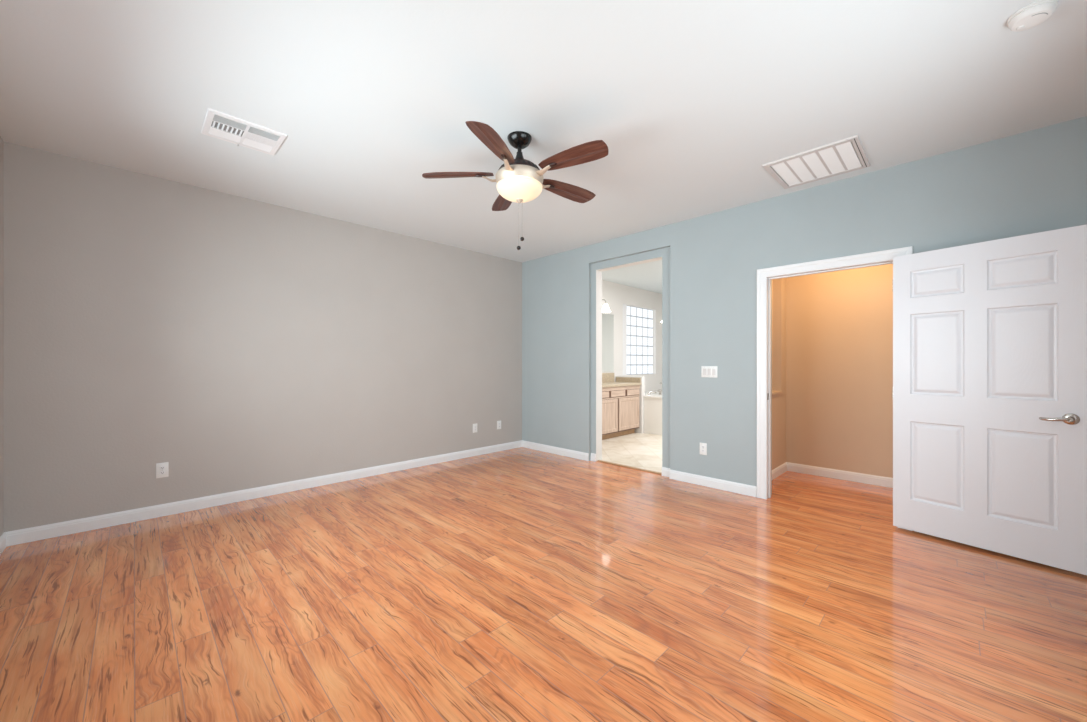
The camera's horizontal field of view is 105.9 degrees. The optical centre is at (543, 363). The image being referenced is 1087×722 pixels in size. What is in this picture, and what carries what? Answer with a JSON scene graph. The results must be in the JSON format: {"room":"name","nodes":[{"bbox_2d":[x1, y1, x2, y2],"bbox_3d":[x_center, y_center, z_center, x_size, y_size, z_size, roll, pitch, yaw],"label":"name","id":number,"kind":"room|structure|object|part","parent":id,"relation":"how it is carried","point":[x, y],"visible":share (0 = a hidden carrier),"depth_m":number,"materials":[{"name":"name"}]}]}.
{"room":"empty bedroom","nodes":[
{"label":"empty bedroom","id":0,"kind":"room"},
{"bbox_2d":[0,136,3,535],"bbox_3d":[-1.823,-0.130,0.860,0.120,2.740,5.534,0,0,-45],"label":"wall","id":1,"kind":"structure","parent":0,"point":[1,140],"depth_m":2.73,"materials":[{"name":"grey paint"}]},
{"bbox_2d":[0,532,6,554],"bbox_3d":[-1.776,1.191,0.907,0.014,0.096,5.294,0,0,-45],"label":"baseboard","id":2,"kind":"structure","parent":1,"relation":"attached to","point":[3,538],"depth_m":2.71,"materials":[{"name":"white wood"}]},
{"bbox_2d":[4,142,521,531],"bbox_3d":[-2.049,-0.130,4.461,4.893,2.740,0.120,0,0,-45],"label":"wall","id":3,"kind":"structure","parent":0,"point":[235,343],"depth_m":3.56,"materials":[{"name":"grey paint"}]},
{"bbox_2d":[156,462,168,477],"bbox_3d":[-3.093,0.867,3.328,0.074,0.120,0.008,0,0,-45],"label":"wall outlet","id":4,"kind":"object","parent":3,"relation":"attached to","point":[162,469],"visible":1,"depth_m":3.33,"materials":[{"name":"white plastic"}]},
{"bbox_2d":[5,440,521,545],"bbox_3d":[-1.980,1.191,4.435,4.713,0.096,0.014,0,0,-45],"label":"baseboard","id":5,"kind":"structure","parent":3,"relation":"attached to","point":[26,535],"depth_m":3.57,"materials":[{"name":"white wood"}]},
{"bbox_2d":[473,423,476,432],"bbox_3d":[-0.917,0.868,5.502,0.074,0.120,0.008,0,0,-45],"label":"wall outlet","id":6,"kind":"object","parent":3,"relation":"attached to","point":[474,425],"visible":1,"depth_m":5.49,"materials":[{"name":"white plastic"}]},
{"bbox_2d":[497,421,500,428],"bbox_3d":[-0.626,0.870,5.793,0.074,0.120,0.008,0,0,-45],"label":"wall outlet","id":7,"kind":"object","parent":3,"relation":"attached to","point":[498,422],"visible":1,"depth_m":5.79,"materials":[{"name":"white plastic"}]},
{"bbox_2d":[0,432,1086,721],"bbox_3d":[1.577,1.288,3.994,9.122,0.104,5.820,0,0,-45],"label":"floor","id":8,"kind":"structure","parent":0,"point":[521,584],"depth_m":2.07,"materials":[{"name":"laminate"}]},
{"bbox_2d":[602,385,639,439],"bbox_3d":[0.960,0.808,6.887,1.595,0.853,0.531,0,0,-45],"label":"vanity cabinet","id":9,"kind":"object","parent":8,"relation":"on","point":[620,404],"visible":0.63,"depth_m":6.83,"materials":[{"name":"brown wood"}]},
{"bbox_3d":[0.939,0.500,6.504,0.325,0.100,0.019,0,0,-45],"label":"drawer","id":10,"kind":"part","parent":9,"relation":"part of","materials":[{"name":"brown wood"}]},
{"bbox_3d":[1.035,0.855,6.600,0.535,0.540,0.019,0,0,-45],"label":"cabinet door","id":11,"kind":"part","parent":9,"relation":"part of","materials":[{"name":"brown wood"}]},
{"bbox_3d":[1.235,0.500,6.800,0.410,0.100,0.019,0,0,-45],"label":"drawer","id":12,"kind":"part","parent":9,"relation":"part of","materials":[{"name":"brown wood"}]},
{"bbox_3d":[1.140,0.481,6.707,1.595,0.198,0.016,0,0,-45],"label":"frame","id":13,"kind":"part","parent":9,"relation":"part of","materials":[{"name":"brown wood"}]},
{"bbox_2d":[602,373,640,387],"bbox_3d":[0.971,0.278,6.884,1.607,0.206,0.555,0,0,-45],"label":"countertop","id":14,"kind":"structure","parent":9,"relation":"on","point":[607,378],"depth_m":7.33,"materials":[{"name":"beige stone"}]},
{"bbox_3d":[1.470,0.855,7.035,0.625,0.540,0.019,0,0,-45],"label":"cabinet door","id":15,"kind":"part","parent":9,"relation":"part of","materials":[{"name":"brown wood"}]},
{"bbox_3d":[1.557,0.500,7.121,0.380,0.100,0.019,0,0,-45],"label":"drawer","id":16,"kind":"part","parent":9,"relation":"part of","materials":[{"name":"brown wood"}]},
{"bbox_2d":[598,460,661,474],"bbox_3d":[1.020,1.234,4.892,0.038,0.010,0.914,0,0,-45],"label":"threshold","id":17,"kind":"object","parent":8,"relation":"on","point":[598,460],"visible":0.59,"depth_m":4.86,"materials":[{"name":"brown wood"}]},
{"bbox_2d":[643,391,661,434],"bbox_3d":[2.668,0.901,7.762,1.948,0.669,1.708,0,0,-45],"label":"bathtub","id":18,"kind":"object","parent":8,"relation":"on","point":[652,402],"visible":0.16,"depth_m":7.17,"materials":[{"name":"white ceramic"}]},
{"bbox_2d":[648,383,661,394],"bbox_3d":[2.069,0.462,7.559,0.294,0.222,0.100,0,0,-4],"label":"tub faucet","id":19,"kind":"object","parent":18,"relation":"on","point":[659,391],"visible":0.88,"depth_m":7.55,"materials":[{"name":"silver metal"}]},
{"bbox_2d":[0,0,1086,293],"bbox_3d":[1.562,-1.560,3.925,9.242,0.120,5.984,0,0,-45],"label":"ceiling","id":20,"kind":"structure","parent":0,"point":[689,100],"depth_m":2.24,"materials":[{"name":"white paint"}]},
{"bbox_2d":[201,108,286,155],"bbox_3d":[-1.954,-1.492,2.680,0.406,0.016,0.368,0,0,-45],"label":"ceiling vent","id":21,"kind":"object","parent":20,"relation":"in","point":[219,125],"visible":1,"depth_m":2.66,"materials":[{"name":"white metal"}]},
{"bbox_2d":[422,121,608,249],"bbox_3d":[-0.122,-1.128,2.724,1.233,0.744,1.227,0,0,-45],"label":"ceiling fan","id":22,"kind":"object","parent":20,"relation":"hanging from","point":[519,180],"visible":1,"depth_m":2.61,"materials":[{"name":"brown wood"}]},
{"bbox_3d":[-0.570,-1.247,2.724,0.472,0.023,0.150,0,13,-1],"label":"blade","id":23,"kind":"part","parent":22,"relation":"part of","materials":[{"name":"brown wood"}]},
{"bbox_3d":[-0.282,-1.247,2.336,0.150,0.023,0.472,13,4,17],"label":"blade","id":24,"kind":"part","parent":22,"relation":"part of","materials":[{"name":"brown wood"}]},
{"bbox_3d":[-0.290,-1.247,3.118,0.150,0.023,0.472,-13,4,-18],"label":"blade","id":25,"kind":"part","parent":22,"relation":"part of","materials":[{"name":"brown wood"}]},
{"bbox_3d":[-0.159,-1.132,2.728,0.304,0.089,0.304,0,0,-45],"label":"lamp shade","id":26,"kind":"part","parent":22,"relation":"part of","materials":[{"name":"white glass"}]},
{"bbox_3d":[0.171,-1.247,2.973,0.472,0.023,0.150,0,-12,-37],"label":"blade","id":27,"kind":"part","parent":22,"relation":"part of","materials":[{"name":"brown wood"}]},
{"bbox_3d":[0.176,-1.247,2.490,0.472,0.023,0.150,0,-12,35],"label":"blade","id":28,"kind":"part","parent":22,"relation":"part of","materials":[{"name":"brown wood"}]},
{"bbox_2d":[762,135,869,188],"bbox_3d":[2.062,-1.493,3.100,0.580,0.016,0.580,0,0,-45],"label":"ceiling vent","id":29,"kind":"object","parent":20,"relation":"in","point":[839,157],"visible":1,"depth_m":3.06,"materials":[{"name":"metal"}]},
{"bbox_3d":[1.921,-1.496,3.241,0.500,0.009,0.083,0,0,-45],"label":"louvre panel","id":30,"kind":"part","parent":29,"relation":"part of","materials":[{"name":"white metal"}]},
{"bbox_3d":[1.991,-1.496,3.171,0.500,0.009,0.083,0,0,-45],"label":"louvre panel","id":31,"kind":"part","parent":29,"relation":"part of","materials":[{"name":"white metal"}]},
{"bbox_3d":[2.062,-1.496,3.100,0.500,0.009,0.083,0,0,-45],"label":"louvre panel","id":32,"kind":"part","parent":29,"relation":"part of","materials":[{"name":"white metal"}]},
{"bbox_3d":[2.133,-1.496,3.029,0.500,0.009,0.083,0,0,-45],"label":"louvre panel","id":33,"kind":"part","parent":29,"relation":"part of","materials":[{"name":"white metal"}]},
{"bbox_3d":[2.204,-1.496,2.959,0.500,0.009,0.083,0,0,-45],"label":"louvre panel","id":34,"kind":"part","parent":29,"relation":"part of","materials":[{"name":"white metal"}]},
{"bbox_2d":[1007,0,1057,31],"bbox_3d":[2.087,-1.478,1.753,0.140,0.044,0.140,0,0,-45],"label":"smoke detector","id":35,"kind":"object","parent":20,"relation":"attached to","point":[1033,14],"visible":1,"depth_m":1.73,"materials":[{"name":"white plastic"}]},
{"bbox_2d":[616,376,644,432],"bbox_3d":[1.577,0.735,7.486,0.100,1.001,0.560,0,0,-45],"label":"wall","id":36,"kind":"structure","parent":0,"point":[640,429],"depth_m":7.29,"materials":[{"name":"white paint"}]},
{"bbox_2d":[602,280,661,391],"bbox_3d":[1.293,-0.130,7.697,4.190,2.740,0.140,0,0,-45],"label":"wall","id":37,"kind":"structure","parent":0,"point":[615,295],"depth_m":8.08,"materials":[{"name":"white paint"}]},
{"bbox_2d":[602,299,610,312],"bbox_3d":[1.053,-1.006,7.171,0.199,0.222,0.264,0,0,-45],"label":"wall sconce","id":38,"kind":"object","parent":37,"relation":"attached to","point":[605,309],"visible":0.76,"depth_m":7.11,"materials":[{"name":"white glass"}]},
{"bbox_3d":[1.084,-0.965,7.149,0.188,0.140,0.188,0,0,-45],"label":"lamp shade","id":39,"kind":"part","parent":38,"relation":"part of","materials":[{"name":"white glass"}]},
{"bbox_2d":[602,313,613,371],"bbox_3d":[0.754,-0.373,7.053,1.538,1.055,0.007,0,0,-45],"label":"wall mirror","id":40,"kind":"object","parent":37,"relation":"attached to","point":[607,319],"visible":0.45,"depth_m":7.46,"materials":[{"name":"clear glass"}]},
{"bbox_2d":[602,373,613,381],"bbox_3d":[0.760,0.258,7.048,1.540,0.166,0.020,0,0,-45],"label":"backsplash","id":41,"kind":"structure","parent":37,"relation":"attached to","point":[606,377],"depth_m":7.44,"materials":[{"name":"beige stone"}]},
{"bbox_2d":[623,304,652,374],"bbox_3d":[1.906,-0.455,8.281,1.224,1.360,0.080,0,0,-45],"label":"window","id":42,"kind":"structure","parent":37,"relation":"in","point":[637,322],"depth_m":8.28,"materials":[{"name":"white glass"}]},
{"bbox_2d":[772,278,785,469],"bbox_3d":[2.366,-0.130,4.395,1.149,2.740,0.158,0,0,-45],"label":"wall","id":43,"kind":"structure","parent":0,"point":[778,285],"depth_m":4.65,"materials":[{"name":"beige paint"}]},
{"bbox_2d":[772,462,786,479],"bbox_3d":[2.414,1.191,4.347,1.149,0.096,0.014,0,0,-45],"label":"baseboard","id":44,"kind":"structure","parent":43,"relation":"attached to","point":[781,469],"depth_m":4.53,"materials":[{"name":"white wood"}]},
{"bbox_2d":[522,116,1086,494],"bbox_3d":[1.655,-0.130,4.251,0.169,2.740,5.414,0,0,-45],"label":"wall","id":45,"kind":"structure","parent":0,"point":[1033,181],"depth_m":3.96,"materials":[{"name":"blue paint"}]},
{"bbox_2d":[522,440,588,460],"bbox_3d":[0.125,1.191,5.652,0.014,0.096,1.269,0,0,-45],"label":"baseboard","id":46,"kind":"structure","parent":45,"relation":"attached to","point":[536,446],"depth_m":5.59,"materials":[{"name":"white wood"}]},
{"bbox_2d":[591,453,595,461],"bbox_3d":[0.633,1.191,5.209,0.014,0.096,0.077,0,0,-45],"label":"baseboard","id":47,"kind":"structure","parent":45,"relation":"attached to","point":[593,455],"depth_m":5.20,"materials":[{"name":"white wood"}]},
{"bbox_2d":[662,467,669,476],"bbox_3d":[1.351,1.191,4.490,0.014,0.096,0.118,0,0,-45],"label":"baseboard","id":48,"kind":"structure","parent":45,"relation":"attached to","point":[665,471],"depth_m":4.49,"materials":[{"name":"white wood"}]},
{"bbox_2d":[700,443,706,454],"bbox_3d":[1.620,0.867,4.161,0.008,0.120,0.074,0,0,-45],"label":"wall outlet","id":49,"kind":"object","parent":45,"relation":"attached to","point":[703,446],"visible":1,"depth_m":4.16,"materials":[{"name":"white plastic"}]},
{"bbox_2d":[701,366,716,377],"bbox_3d":[1.664,0.085,4.116,0.008,0.114,0.162,0,0,-45],"label":"light switch","id":50,"kind":"object","parent":45,"relation":"attached to","point":[706,371],"visible":1,"depth_m":4.11,"materials":[{"name":"white plastic"}]},
{"bbox_2d":[670,470,756,496],"bbox_3d":[1.668,1.191,4.109,0.014,0.096,0.870,0,0,-45],"label":"baseboard","id":51,"kind":"structure","parent":45,"relation":"attached to","point":[744,489],"depth_m":4.07,"materials":[{"name":"white wood"}]},
{"bbox_2d":[757,246,912,530],"bbox_3d":[2.397,0.185,3.460,0.137,2.108,1.074,0,0,-45],"label":"door frame","id":52,"kind":"structure","parent":45,"relation":"attached to","point":[885,255],"depth_m":3.75,"materials":[{"name":"white wood"}]},
{"bbox_2d":[892,224,1086,574],"bbox_3d":[2.886,0.210,2.731,0.164,2.016,0.898,0,0,-34],"label":"door","id":53,"kind":"structure","parent":45,"relation":"in","point":[989,388],"depth_m":2.65,"materials":[{"name":"white wood"}]},
{"bbox_3d":[3.015,0.329,2.422,0.030,0.029,0.117,0,0,-29],"label":"lever","id":54,"kind":"part","parent":53,"relation":"part of","materials":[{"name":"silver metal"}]},
{"bbox_3d":[3.064,0.326,2.385,0.060,0.066,0.066,0,0,-34],"label":"handle","id":55,"kind":"part","parent":53,"relation":"part of","materials":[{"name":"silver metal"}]},
{"bbox_2d":[786,264,892,477],"bbox_3d":[3.726,-0.130,3.932,0.120,2.740,2.695,0,0,-45],"label":"wall","id":56,"kind":"structure","parent":0,"point":[839,324],"depth_m":4.39,"materials":[{"name":"beige paint"}]},
{"bbox_2d":[787,462,892,487],"bbox_3d":[3.721,1.191,3.842,0.014,0.096,2.575,0,0,-45],"label":"baseboard","id":57,"kind":"structure","parent":56,"relation":"attached to","point":[794,467],"depth_m":4.37,"materials":[{"name":"white wood"}]}
]}

